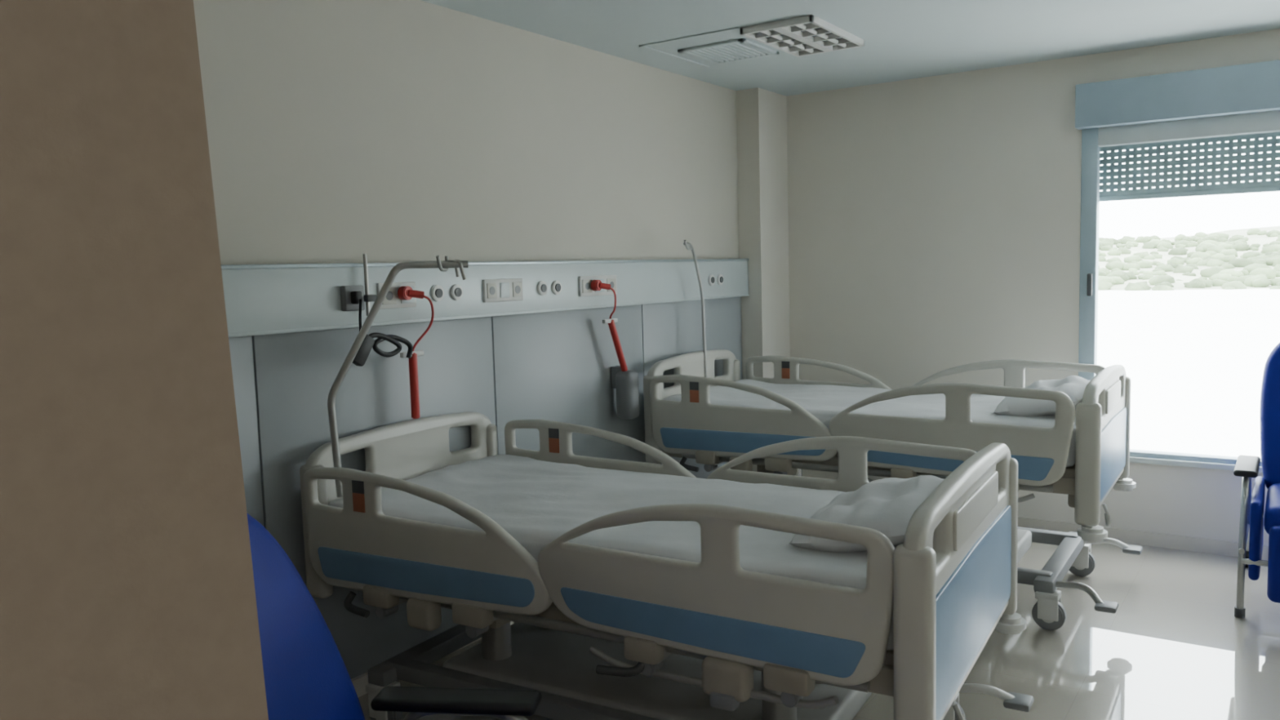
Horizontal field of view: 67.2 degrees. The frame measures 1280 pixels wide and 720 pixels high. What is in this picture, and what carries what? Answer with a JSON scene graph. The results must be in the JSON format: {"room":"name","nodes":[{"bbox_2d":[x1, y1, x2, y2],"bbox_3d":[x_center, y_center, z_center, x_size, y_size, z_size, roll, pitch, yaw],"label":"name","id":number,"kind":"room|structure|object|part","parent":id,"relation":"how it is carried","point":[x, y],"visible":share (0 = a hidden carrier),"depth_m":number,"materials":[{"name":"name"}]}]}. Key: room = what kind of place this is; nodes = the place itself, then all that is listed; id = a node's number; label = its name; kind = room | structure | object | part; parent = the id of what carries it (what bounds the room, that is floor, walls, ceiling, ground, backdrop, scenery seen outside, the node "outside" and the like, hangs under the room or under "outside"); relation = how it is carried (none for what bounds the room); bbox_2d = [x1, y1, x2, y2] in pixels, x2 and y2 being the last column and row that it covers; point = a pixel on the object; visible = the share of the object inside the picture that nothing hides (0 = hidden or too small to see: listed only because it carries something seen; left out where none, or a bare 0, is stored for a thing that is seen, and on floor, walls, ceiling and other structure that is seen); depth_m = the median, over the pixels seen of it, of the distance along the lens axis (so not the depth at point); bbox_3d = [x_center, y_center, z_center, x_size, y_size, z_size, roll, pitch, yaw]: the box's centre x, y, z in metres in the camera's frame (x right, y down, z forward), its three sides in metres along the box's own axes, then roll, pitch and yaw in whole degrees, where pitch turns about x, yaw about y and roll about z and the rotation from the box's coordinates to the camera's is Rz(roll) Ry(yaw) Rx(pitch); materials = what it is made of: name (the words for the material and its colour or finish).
{"room":"hospital room","nodes":[
{"label":"hospital room","id":0,"kind":"room"},
{"bbox_2d":[0,0,268,719],"bbox_3d":[-1.821,0.222,0.697,1.900,2.600,2.258,2,6,34],"label":"wall","id":1,"kind":"structure","parent":0,"point":[127,592],"depth_m":0.93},
{"bbox_2d":[228,335,264,527],"bbox_3d":[-1.601,0.615,2.720,0.012,1.290,1.212,2,6,34],"label":"panel","id":2,"kind":"object","parent":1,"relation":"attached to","point":[241,347],"visible":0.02,"depth_m":3.15,"materials":[{"name":"grey laminate"}]},
{"bbox_2d":[251,335,265,528],"bbox_3d":[-1.260,0.558,3.224,0.006,1.290,0.008,2,6,34],"label":"seam","id":3,"kind":"object","parent":2,"relation":"attached to","point":[251,335],"visible":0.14,"depth_m":3.19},
{"bbox_2d":[253,316,495,679],"bbox_3d":[-0.937,0.506,3.690,0.012,1.290,1.132,2,6,34],"label":"panel","id":4,"kind":"object","parent":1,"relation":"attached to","point":[296,372],"visible":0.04,"depth_m":3.52,"materials":[{"name":"grey laminate"}]},
{"bbox_2d":[491,322,496,426],"bbox_3d":[-0.620,0.453,4.161,0.006,1.290,0.008,2,6,34],"label":"seam","id":5,"kind":"object","parent":4,"relation":"attached to","point":[491,322],"visible":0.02,"depth_m":4.12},
{"bbox_2d":[351,621,514,697],"bbox_3d":[-0.621,1.136,4.162,0.018,0.070,4.595,2,6,34],"label":"baseboard","id":6,"kind":"structure","parent":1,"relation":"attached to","point":[359,682],"depth_m":3.55,"materials":[{"name":"grey"}]},
{"bbox_2d":[221,253,749,337],"bbox_3d":[-0.628,-0.310,4.003,0.125,0.260,4.592,2,6,34],"label":"wall panel","id":7,"kind":"object","parent":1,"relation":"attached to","point":[287,298],"visible":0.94,"depth_m":3.82,"materials":[{"name":"white plastic"}]},
{"bbox_3d":[-0.996,-0.220,3.381,0.030,0.045,0.030,2,6,34],"label":"clamp knob","id":8,"kind":"part","parent":7,"relation":"part of","materials":[{"name":"black plastic"}]},
{"bbox_3d":[-0.976,-0.268,3.435,0.014,0.220,0.014,2,6,34],"label":"rail rod","id":9,"kind":"part","parent":7,"relation":"part of","materials":[{"name":"grey metal"}]},
{"bbox_3d":[-0.975,-0.222,3.449,0.050,0.025,0.045,2,6,34],"label":"clamp knob","id":10,"kind":"part","parent":7,"relation":"part of","materials":[{"name":"grey plastic"}]},
{"bbox_2d":[352,298,413,366],"bbox_3d":[-0.920,-0.103,3.404,0.072,0.230,0.302,2,6,34],"label":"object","id":11,"kind":"object","parent":7,"relation":"attached to","point":[369,343],"visible":0.93,"depth_m":3.38,"materials":[{"name":"black plastic"}]},
{"bbox_3d":[-0.908,-0.047,3.410,0.036,0.108,0.289,2,6,31],"label":"coiled cord","id":12,"kind":"part","parent":11,"relation":"part of","materials":[{"name":"black rubber"}]},
{"bbox_2d":[381,286,396,304],"bbox_3d":[-0.925,-0.237,3.544,0.008,0.063,0.066,2,6,34],"label":"socket","id":13,"kind":"object","parent":7,"relation":"attached to","point":[391,297],"depth_m":3.55,"materials":[{"name":"beige plastic"}]},
{"bbox_3d":[-0.905,-0.241,3.585,0.014,0.095,0.180,2,6,34],"label":"socket plate","id":14,"kind":"part","parent":7,"relation":"part of","materials":[{"name":"white plastic"}]},
{"bbox_2d":[400,286,414,303],"bbox_3d":[-0.874,-0.245,3.618,0.008,0.063,0.066,2,6,34],"label":"socket","id":15,"kind":"object","parent":7,"relation":"attached to","point":[412,300],"depth_m":3.63,"materials":[{"name":"plastic"}]},
{"bbox_2d":[397,285,434,418],"bbox_3d":[-0.833,-0.028,3.620,0.074,0.501,0.130,2,6,34],"label":"power cable","id":16,"kind":"object","parent":7,"relation":"attached to","point":[404,292],"depth_m":3.62,"materials":[{"name":"red plastic"}]},
{"bbox_2d":[430,284,444,301],"bbox_3d":[-0.791,-0.261,3.755,0.016,0.064,0.064,2,6,34],"label":"outlet","id":17,"kind":"object","parent":7,"relation":"attached to","point":[437,291],"depth_m":3.74,"materials":[{"name":"white plastic"}]},
{"bbox_2d":[449,284,462,300],"bbox_3d":[-0.732,-0.270,3.840,0.016,0.064,0.064,2,6,34],"label":"outlet","id":18,"kind":"object","parent":7,"relation":"attached to","point":[455,290],"depth_m":3.83,"materials":[{"name":"white plastic"}]},
{"bbox_3d":[-0.653,-0.402,4.010,0.070,0.014,4.592,2,6,34],"label":"rail","id":19,"kind":"part","parent":7,"relation":"part of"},
{"bbox_3d":[-0.648,-0.188,4.030,0.068,0.012,4.592,2,6,34],"label":"rail","id":20,"kind":"part","parent":7,"relation":"part of","materials":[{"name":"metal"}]},
{"bbox_2d":[486,283,497,298],"bbox_3d":[-0.616,-0.287,3.996,0.008,0.063,0.055,2,6,34],"label":"socket","id":21,"kind":"object","parent":7,"relation":"attached to","point":[491,288],"depth_m":3.99,"materials":[{"name":"beige plastic"}]},
{"bbox_3d":[-0.577,-0.295,4.065,0.014,0.095,0.238,2,6,34],"label":"socket plate","id":22,"kind":"part","parent":7,"relation":"part of","materials":[{"name":"white plastic"}]},
{"bbox_2d":[499,282,509,297],"bbox_3d":[-0.572,-0.295,4.061,0.008,0.063,0.055,2,6,34],"label":"socket","id":23,"kind":"object","parent":7,"relation":"attached to","point":[504,286],"depth_m":4.06,"materials":[{"name":"plastic"}]},
{"bbox_2d":[512,281,522,297],"bbox_3d":[-0.527,-0.302,4.126,0.008,0.063,0.055,2,6,34],"label":"socket","id":24,"kind":"object","parent":7,"relation":"attached to","point":[517,286],"depth_m":4.12,"materials":[{"name":"beige plastic"}]},
{"bbox_2d":[537,280,547,295],"bbox_3d":[-0.434,-0.319,4.276,0.016,0.064,0.064,2,6,34],"label":"outlet","id":25,"kind":"object","parent":7,"relation":"attached to","point":[542,286],"depth_m":4.26,"materials":[{"name":"white plastic"}]},
{"bbox_2d":[551,280,561,294],"bbox_3d":[-0.378,-0.328,4.358,0.016,0.064,0.064,2,6,34],"label":"outlet","id":26,"kind":"object","parent":7,"relation":"attached to","point":[556,285],"depth_m":4.35,"materials":[{"name":"white plastic"}]},
{"bbox_2d":[582,279,592,293],"bbox_3d":[-0.250,-0.348,4.532,0.008,0.063,0.073,2,6,34],"label":"socket","id":27,"kind":"object","parent":7,"relation":"attached to","point":[586,283],"depth_m":4.52,"materials":[{"name":"beige plastic"}]},
{"bbox_3d":[-0.201,-0.357,4.616,0.014,0.095,0.292,2,6,34],"label":"socket plate","id":28,"kind":"part","parent":7,"relation":"part of","materials":[{"name":"white plastic"}]},
{"bbox_2d":[594,279,604,292],"bbox_3d":[-0.195,-0.357,4.612,0.008,0.063,0.073,2,6,34],"label":"socket","id":29,"kind":"object","parent":7,"relation":"attached to","point":[602,281],"depth_m":4.62,"materials":[{"name":"plastic"}]},
{"bbox_2d":[606,278,616,291],"bbox_3d":[-0.140,-0.366,4.692,0.008,0.063,0.073,2,6,34],"label":"socket","id":30,"kind":"object","parent":7,"relation":"attached to","point":[612,282],"depth_m":4.69,"materials":[{"name":"beige plastic"}]},
{"bbox_2d":[591,280,639,419],"bbox_3d":[-0.140,-0.045,4.698,0.139,0.696,0.306,2,6,34],"label":"power cable","id":31,"kind":"object","parent":7,"relation":"attached to","point":[625,382],"depth_m":4.74,"materials":[{"name":"plastic"}]},
{"bbox_2d":[707,274,715,285],"bbox_3d":[0.409,-0.458,5.509,0.016,0.064,0.064,2,6,34],"label":"outlet","id":32,"kind":"object","parent":7,"relation":"attached to","point":[711,277],"depth_m":5.49,"materials":[{"name":"white plastic"}]},
{"bbox_2d":[716,274,724,284],"bbox_3d":[0.465,-0.467,5.591,0.016,0.064,0.064,2,6,34],"label":"outlet","id":33,"kind":"object","parent":7,"relation":"attached to","point":[720,277],"depth_m":5.58,"materials":[{"name":"white plastic"}]},
{"bbox_2d":[491,304,645,462],"bbox_3d":[-0.297,0.401,4.628,0.012,1.290,1.132,2,6,34],"label":"panel","id":34,"kind":"object","parent":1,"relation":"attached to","point":[555,366],"visible":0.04,"depth_m":4.54,"materials":[{"name":"grey laminate"}]},
{"bbox_2d":[1097,110,1279,146],"bbox_3d":[3.250,-1.155,4.561,2.120,0.100,0.075,2,6,34],"label":"window","id":35,"kind":"structure","parent":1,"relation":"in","point":[1268,122],"depth_m":4.84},
{"bbox_2d":[1129,456,1262,472],"bbox_3d":[3.298,0.549,4.711,2.150,0.029,0.110,2,6,34],"label":"sill","id":36,"kind":"structure","parent":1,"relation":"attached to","point":[1132,459],"depth_m":4.97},
{"bbox_2d":[193,0,738,679],"bbox_3d":[-0.668,-0.141,4.242,0.200,2.600,5.450,2,6,34],"label":"wall","id":37,"kind":"structure","parent":0,"point":[340,131],"depth_m":3.85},
{"bbox_2d":[641,296,742,479],"bbox_3d":[0.331,0.298,5.545,0.012,1.290,1.084,2,6,34],"label":"panel","id":38,"kind":"object","parent":37,"relation":"attached to","point":[669,329],"visible":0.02,"depth_m":5.45,"materials":[{"name":"grey laminate"}]},
{"bbox_2d":[736,87,790,471],"bbox_3d":[0.788,-0.351,6.061,0.150,2.600,0.385,2,6,34],"label":"pillar","id":39,"kind":"structure","parent":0,"point":[761,113],"depth_m":5.90,"materials":[{"name":"paint"}]},
{"bbox_2d":[358,542,1279,719],"bbox_3d":[0.634,1.379,2.197,4.740,0.120,7.670,2,6,34],"label":"floor","id":40,"kind":"structure","parent":0,"point":[1174,646],"depth_m":3.75,"materials":[{"name":"tile"}]},
{"bbox_2d":[247,513,542,719],"bbox_3d":[-0.503,0.830,1.873,0.905,1.097,0.840,-1,5,8],"label":"recliner armchair","id":41,"kind":"object","parent":40,"relation":"on","point":[306,675],"visible":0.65,"depth_m":2.02,"materials":[{"name":"blue leather"}]},
{"bbox_3d":[-0.770,0.627,1.889,0.284,0.682,0.580,-1,5,8],"label":"backrest","id":42,"kind":"part","parent":41,"relation":"part of","materials":[{"name":"blue plastic"}]},
{"bbox_3d":[-0.320,1.053,2.250,0.518,0.515,0.028,-1,5,8],"label":"arm frame","id":43,"kind":"part","parent":41,"relation":"part of","materials":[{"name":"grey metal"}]},
{"bbox_2d":[299,411,1033,719],"bbox_3d":[0.045,0.748,3.161,2.205,0.991,1.204,2,6,30],"label":"hospital bed","id":44,"kind":"object","parent":40,"relation":"on","point":[630,590],"visible":0.98,"depth_m":2.80,"materials":[{"name":"beige plastic"}]},
{"bbox_3d":[-1.104,0.584,3.284,0.090,0.460,0.056,2,6,30],"label":"headboard post","id":45,"kind":"part","parent":44,"relation":"part of","materials":[{"name":"beige plastic"}]},
{"bbox_3d":[-0.909,0.784,3.095,0.105,0.068,0.042,2,6,30],"label":"latch lever","id":46,"kind":"part","parent":44,"relation":"part of","materials":[{"name":"grey plastic"}]},
{"bbox_2d":[327,255,468,497],"bbox_3d":[-0.801,0.056,3.240,0.481,0.803,0.162,-4,6,-21],"label":"pole","id":47,"kind":"object","parent":44,"relation":"on","point":[443,265],"visible":0.98,"depth_m":3.22,"materials":[{"name":"grey metal"}]},
{"bbox_3d":[-0.875,0.485,3.672,0.050,0.511,0.965,2,6,30],"label":"headboard","id":48,"kind":"part","parent":44,"relation":"part of","materials":[{"name":"beige plastic"}]},
{"bbox_3d":[-0.779,0.762,3.105,0.050,0.040,0.130,2,6,30],"label":"rail arm","id":49,"kind":"part","parent":44,"relation":"part of","materials":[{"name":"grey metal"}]},
{"bbox_3d":[-0.675,0.664,2.936,0.876,0.109,0.006,1,6,30],"label":"head rail blue","id":50,"kind":"part","parent":44,"relation":"part of","materials":[{"name":"plastic"}]},
{"bbox_3d":[-0.676,0.550,2.945,0.986,0.394,0.036,2,6,30],"label":"head rail","id":51,"kind":"part","parent":44,"relation":"part of","materials":[{"name":"beige plastic"}]},
{"bbox_3d":[-0.642,0.497,4.071,0.090,0.460,0.056,2,6,30],"label":"headboard post","id":52,"kind":"part","parent":44,"relation":"part of","materials":[{"name":"beige plastic"}]},
{"bbox_3d":[-0.141,0.450,3.855,0.986,0.394,0.036,2,6,30],"label":"head rail","id":53,"kind":"part","parent":44,"relation":"part of","materials":[{"name":"beige plastic"}]},
{"bbox_3d":[0.004,0.542,3.162,1.955,0.203,0.920,2,6,30],"label":"mattress","id":54,"kind":"part","parent":44,"relation":"part of","materials":[{"name":"white fabric"}]},
{"bbox_3d":[-0.046,0.818,2.576,0.156,0.070,0.042,0,6,19],"label":"latch lever","id":55,"kind":"part","parent":44,"relation":"part of","materials":[{"name":"grey plastic"}]},
{"bbox_3d":[0.058,0.784,2.615,0.050,0.040,0.130,2,6,30],"label":"rail arm","id":56,"kind":"part","parent":44,"relation":"part of","materials":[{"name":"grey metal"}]},
{"bbox_3d":[0.153,0.688,2.451,0.859,0.104,0.006,2,6,30],"label":"foot rail blue","id":57,"kind":"part","parent":44,"relation":"part of","materials":[{"name":"blue plastic"}]},
{"bbox_3d":[0.155,0.563,2.458,1.015,0.402,0.036,2,6,30],"label":"foot rail","id":58,"kind":"part","parent":44,"relation":"part of","materials":[{"name":"beige plastic"}]},
{"bbox_3d":[0.689,0.463,3.368,1.015,0.402,0.036,2,6,30],"label":"foot rail","id":59,"kind":"part","parent":44,"relation":"part of","materials":[{"name":"beige plastic"}]},
{"bbox_2d":[788,475,944,552],"bbox_3d":[0.700,0.432,2.776,0.353,0.185,0.660,2,6,30],"label":"pillow","id":60,"kind":"object","parent":44,"relation":"on","point":[886,506],"depth_m":2.59,"materials":[{"name":"white fabric"}]},
{"bbox_3d":[0.621,0.672,2.176,0.090,0.513,0.056,2,6,30],"label":"footboard post","id":61,"kind":"part","parent":44,"relation":"part of","materials":[{"name":"beige plastic"}]},
{"bbox_3d":[0.895,0.565,2.641,0.050,0.564,1.143,2,6,30],"label":"footboard","id":62,"kind":"part","parent":44,"relation":"part of","materials":[{"name":"beige plastic"}]},
{"bbox_3d":[0.921,0.651,2.635,0.012,0.313,1.024,1,6,30],"label":"footboard blue panel","id":63,"kind":"part","parent":44,"relation":"part of","materials":[{"name":"plastic"}]},
{"bbox_3d":[1.173,0.569,3.115,0.090,0.513,0.056,2,6,30],"label":"footboard post","id":64,"kind":"part","parent":44,"relation":"part of","materials":[{"name":"beige plastic"}]},
{"bbox_2d":[643,349,1142,630],"bbox_3d":[1.199,0.523,4.749,2.205,1.081,1.147,2,6,33],"label":"hospital bed","id":65,"kind":"object","parent":40,"relation":"on","point":[1069,435],"visible":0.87,"depth_m":4.34,"materials":[{"name":"beige plastic"}]},
{"bbox_3d":[0.067,0.306,4.938,0.090,0.460,0.056,2,6,33],"label":"headboard post","id":66,"kind":"part","parent":65,"relation":"part of","materials":[{"name":"beige plastic"}]},
{"bbox_3d":[0.243,0.509,4.725,0.105,0.068,0.042,2,6,33],"label":"latch lever","id":67,"kind":"part","parent":65,"relation":"part of","materials":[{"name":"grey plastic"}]},
{"bbox_3d":[0.305,0.210,5.300,0.050,0.511,0.929,2,6,33],"label":"headboard","id":68,"kind":"part","parent":65,"relation":"part of","materials":[{"name":"beige plastic"}]},
{"bbox_2d":[683,240,707,377],"bbox_3d":[0.292,-0.243,5.139,0.030,0.785,0.365,0,6,20],"label":"pole","id":69,"kind":"object","parent":65,"relation":"attached to","point":[686,244],"visible":0.96,"depth_m":5.27,"materials":[{"name":"grey metal"}]},
{"bbox_3d":[0.546,0.225,5.671,0.090,0.460,0.056,2,6,33],"label":"headboard post","id":70,"kind":"part","parent":65,"relation":"part of","materials":[{"name":"beige plastic"}]},
{"bbox_3d":[0.469,0.391,4.555,0.876,0.109,0.006,2,6,33],"label":"head rail blue","id":71,"kind":"part","parent":65,"relation":"part of","materials":[{"name":"plastic"}]},
{"bbox_3d":[0.469,0.277,4.564,0.986,0.394,0.036,2,6,33],"label":"head rail","id":72,"kind":"part","parent":65,"relation":"part of","materials":[{"name":"beige plastic"}]},
{"bbox_3d":[1.046,0.178,5.448,0.986,0.394,0.036,2,6,33],"label":"head rail","id":73,"kind":"part","parent":65,"relation":"part of","materials":[{"name":"beige plastic"}]},
{"bbox_3d":[1.159,0.271,4.748,1.955,0.205,0.920,2,6,33],"label":"mattress","id":74,"kind":"part","parent":65,"relation":"part of","materials":[{"name":"white fabric"}]},
{"bbox_3d":[1.276,0.294,4.039,1.015,0.402,0.036,2,6,33],"label":"foot rail","id":75,"kind":"part","parent":65,"relation":"part of","materials":[{"name":"beige plastic"}]},
{"bbox_3d":[1.274,0.419,4.032,0.859,0.104,0.006,2,6,33],"label":"foot rail blue","id":76,"kind":"part","parent":65,"relation":"part of","materials":[{"name":"plastic"}]},
{"bbox_3d":[1.853,0.195,4.922,1.015,0.402,0.036,2,6,33],"label":"foot rail","id":77,"kind":"part","parent":65,"relation":"part of","materials":[{"name":"beige plastic"}]},
{"bbox_2d":[993,375,1090,416],"bbox_3d":[1.836,0.165,4.330,0.353,0.185,0.660,2,6,33],"label":"pillow","id":78,"kind":"object","parent":65,"relation":"on","point":[1073,386],"depth_m":4.11,"materials":[{"name":"white fabric"}]},
{"bbox_3d":[1.765,0.410,3.792,0.090,0.490,0.056,2,6,33],"label":"footboard post","id":79,"kind":"part","parent":65,"relation":"part of","materials":[{"name":"beige plastic"}]},
{"bbox_3d":[2.025,0.311,4.187,0.050,0.541,1.009,2,6,33],"label":"footboard","id":80,"kind":"part","parent":65,"relation":"part of","materials":[{"name":"beige plastic"}]},
{"bbox_3d":[2.050,0.397,4.181,0.012,0.290,0.890,2,6,33],"label":"footboard blue panel","id":81,"kind":"part","parent":65,"relation":"part of","materials":[{"name":"plastic"}]},
{"bbox_3d":[2.288,0.321,4.593,0.090,0.490,0.056,2,6,33],"label":"footboard post","id":82,"kind":"part","parent":65,"relation":"part of","materials":[{"name":"beige plastic"}]},
{"bbox_2d":[1233,342,1279,617],"bbox_3d":[3.049,0.481,4.128,0.840,1.174,0.905,2,6,34],"label":"recliner armchair","id":83,"kind":"object","parent":40,"relation":"on","point":[1253,515],"visible":1,"depth_m":4.17,"materials":[{"name":"blue leather"}]},
{"bbox_3d":[2.676,0.764,4.260,0.028,0.550,0.518,2,6,34],"label":"arm frame","id":84,"kind":"part","parent":83,"relation":"part of","materials":[{"name":"grey metal"}]},
{"bbox_3d":[2.763,0.866,4.394,0.024,0.208,0.770,2,6,34],"label":"leg","id":85,"kind":"part","parent":83,"relation":"part of","materials":[{"name":"grey metal"}]},
{"bbox_3d":[2.737,0.736,4.269,0.040,0.340,0.580,2,6,34],"label":"panel","id":86,"kind":"part","parent":83,"relation":"part of","materials":[{"name":"blue plastic"}]},
{"bbox_3d":[3.198,0.249,4.335,0.683,0.759,0.306,2,6,34],"label":"backrest","id":87,"kind":"part","parent":83,"relation":"part of","materials":[{"name":"blue plastic"}]},
{"bbox_2d":[1263,483,1279,534],"bbox_3d":[2.996,0.657,4.059,0.600,0.140,0.580,2,6,34],"label":"seat cushion","id":88,"kind":"object","parent":83,"relation":"on","point":[1272,512],"depth_m":4.02,"materials":[{"name":"blue leather"}]},
{"bbox_2d":[420,0,1279,96],"bbox_3d":[0.558,-1.328,1.945,4.740,0.120,7.670,2,6,34],"label":"ceiling","id":89,"kind":"structure","parent":0,"point":[904,39],"depth_m":4.39,"materials":[{"name":"paint"}]},
{"bbox_2d":[639,26,739,67],"bbox_3d":[0.395,-1.516,4.694,0.530,0.006,0.640,2,6,34],"label":"trim","id":90,"kind":"structure","parent":89,"relation":"attached to","point":[645,46],"depth_m":4.53,"materials":[{"name":"paint"}]},
{"bbox_2d":[677,38,778,64],"bbox_3d":[0.439,-1.519,4.749,0.360,0.012,0.380,2,6,34],"label":"ceiling vent","id":91,"kind":"object","parent":89,"relation":"attached to","point":[741,49],"depth_m":4.72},
{"bbox_2d":[740,14,864,57],"bbox_3d":[0.759,-1.491,4.448,0.350,0.030,0.600,2,6,34],"label":"ceiling light","id":92,"kind":"object","parent":89,"relation":"attached to","point":[806,35],"depth_m":4.39,"materials":[{"name":"white metal"}]},
{"bbox_2d":[786,28,1279,545],"bbox_3d":[2.684,-0.317,5.125,4.340,2.600,0.200,2,6,34],"label":"wall","id":93,"kind":"structure","parent":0,"point":[935,221],"depth_m":5.52,"materials":[{"name":"beige paint"}]},
{"bbox_2d":[1017,516,1268,560],"bbox_3d":[2.721,0.952,5.111,4.190,0.075,0.015,2,6,34],"label":"baseboard","id":94,"kind":"structure","parent":93,"relation":"attached to","point":[1228,548],"depth_m":5.09,"materials":[{"name":"grey"}]},
{"bbox_2d":[1078,128,1262,466],"bbox_3d":[3.272,-0.333,4.636,2.120,1.750,0.080,2,6,34],"label":"frame","id":95,"kind":"object","parent":93,"relation":"attached to","point":[1091,151],"visible":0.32,"depth_m":5.14,"materials":[{"name":"metal"}]},
{"bbox_2d":[1086,273,1092,296],"bbox_3d":[2.408,-0.403,5.155,0.025,0.120,0.025,2,6,34],"label":"handle","id":96,"kind":"object","parent":95,"relation":"attached to","point":[1089,285],"visible":1,"depth_m":5.14,"materials":[{"name":"grey plastic"}]},
{"bbox_2d":[1075,59,1279,201],"bbox_3d":[3.284,-0.445,4.639,2.170,1.970,0.280,2,6,34],"label":"roller shutter","id":97,"kind":"object","parent":93,"relation":"attached to","point":[1252,87],"visible":0.6,"depth_m":4.87,"materials":[{"name":"paint"}]},
{"label":"outside","id":98,"kind":"structure","parent":0,"visible":0},
{"bbox_2d":[1097,288,1279,458],"bbox_3d":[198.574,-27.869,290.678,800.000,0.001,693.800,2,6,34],"label":"ground","id":99,"kind":"structure","parent":98,"point":[1194,361],"depth_m":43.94,"materials":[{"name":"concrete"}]},
{"bbox_2d":[1097,227,1279,290],"bbox_3d":[116.819,-19.817,166.948,97.615,12.877,111.307,2,6,34],"label":"treeline","id":100,"kind":"object","parent":99,"relation":"on","point":[1212,250],"visible":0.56,"depth_m":162.28,"materials":[{"name":"green plant"}]},
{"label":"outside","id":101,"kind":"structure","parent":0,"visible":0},
{"bbox_2d":[1098,226,1279,290],"bbox_3d":[151.699,-26.354,221.800,600.000,13.594,240.000,2,6,34],"label":"hillside","id":102,"kind":"structure","parent":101,"point":[1260,239],"depth_m":185.46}
]}

